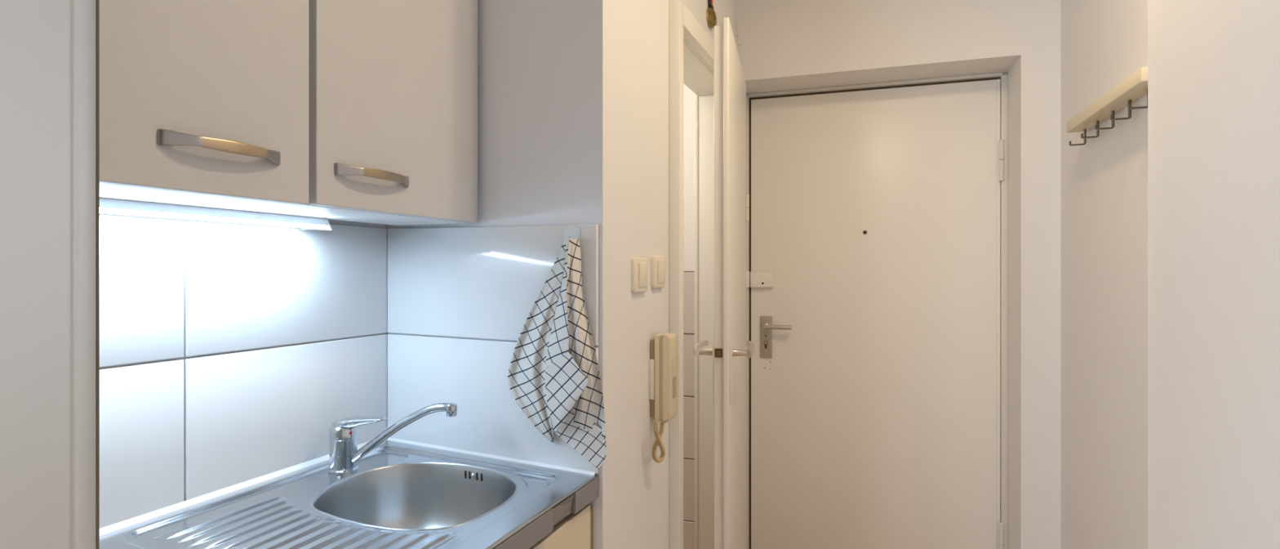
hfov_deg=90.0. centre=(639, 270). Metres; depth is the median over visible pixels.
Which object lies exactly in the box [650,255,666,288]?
light switch
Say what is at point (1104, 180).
wall
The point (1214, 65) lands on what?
wall
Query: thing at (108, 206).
light
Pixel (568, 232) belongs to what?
hook
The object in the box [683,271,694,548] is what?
tiles
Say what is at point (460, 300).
tiles
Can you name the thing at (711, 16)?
medal
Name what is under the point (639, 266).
light switch
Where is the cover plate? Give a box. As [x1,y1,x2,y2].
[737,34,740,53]
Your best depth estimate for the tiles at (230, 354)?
1.14 m
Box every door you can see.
[693,17,755,548]
[746,79,1006,548]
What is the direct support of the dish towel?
hanging from the hook
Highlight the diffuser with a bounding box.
[99,207,328,229]
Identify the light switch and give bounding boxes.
[631,257,648,293]
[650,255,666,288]
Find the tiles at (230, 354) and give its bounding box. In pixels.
[99,214,387,528]
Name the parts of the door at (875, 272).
lock plate, lever handle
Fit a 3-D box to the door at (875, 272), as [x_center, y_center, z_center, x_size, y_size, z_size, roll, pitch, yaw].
[0.872,0.289,2.453,0.945,1.971,0.093,0,0,18]
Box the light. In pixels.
[99,197,333,231]
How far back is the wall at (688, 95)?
2.61 m
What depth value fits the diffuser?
1.05 m
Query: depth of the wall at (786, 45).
2.15 m
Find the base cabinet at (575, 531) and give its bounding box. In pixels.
[528,504,592,548]
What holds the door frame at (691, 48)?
attached to the wall at (635, 33)
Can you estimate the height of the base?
0.068 m
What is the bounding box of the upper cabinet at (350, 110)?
[99,0,477,225]
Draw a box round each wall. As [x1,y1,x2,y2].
[0,0,99,548]
[327,218,386,228]
[386,0,602,548]
[602,0,746,548]
[683,83,694,271]
[737,0,1060,548]
[1060,0,1147,548]
[1147,0,1279,548]
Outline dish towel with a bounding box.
[507,236,606,467]
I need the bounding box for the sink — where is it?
[99,437,599,548]
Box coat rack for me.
[1066,66,1147,146]
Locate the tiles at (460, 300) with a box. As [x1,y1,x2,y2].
[387,224,599,474]
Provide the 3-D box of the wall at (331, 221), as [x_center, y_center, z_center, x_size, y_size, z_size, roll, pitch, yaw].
[-0.792,0.025,1.256,0.150,2.520,1.055,0,0,22]
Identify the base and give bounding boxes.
[328,435,358,474]
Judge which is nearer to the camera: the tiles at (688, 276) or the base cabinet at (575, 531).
the base cabinet at (575, 531)
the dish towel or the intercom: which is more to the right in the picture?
the intercom
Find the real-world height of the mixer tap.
0.144 m
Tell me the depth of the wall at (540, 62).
1.32 m
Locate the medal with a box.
[706,0,716,28]
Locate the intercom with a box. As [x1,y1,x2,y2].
[648,332,676,462]
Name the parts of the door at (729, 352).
lever handle, lever handle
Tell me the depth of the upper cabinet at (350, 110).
0.97 m
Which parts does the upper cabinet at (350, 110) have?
handle leg, cabinet door, handle leg, handle leg, cabinet door, handle leg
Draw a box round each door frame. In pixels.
[668,0,714,548]
[746,71,1008,548]
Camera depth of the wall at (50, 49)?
0.50 m
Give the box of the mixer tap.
[328,402,457,474]
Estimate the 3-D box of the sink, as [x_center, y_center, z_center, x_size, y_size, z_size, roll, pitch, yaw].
[-0.447,0.472,1.115,0.576,0.166,0.625,0,0,22]
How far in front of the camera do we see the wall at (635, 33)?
1.41 m
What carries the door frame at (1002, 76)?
attached to the wall at (786, 45)
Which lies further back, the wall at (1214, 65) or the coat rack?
the coat rack
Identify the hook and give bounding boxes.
[564,227,580,246]
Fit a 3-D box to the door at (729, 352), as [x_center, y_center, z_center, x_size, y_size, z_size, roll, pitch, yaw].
[0.297,0.316,1.903,0.160,1.914,0.596,0,0,19]

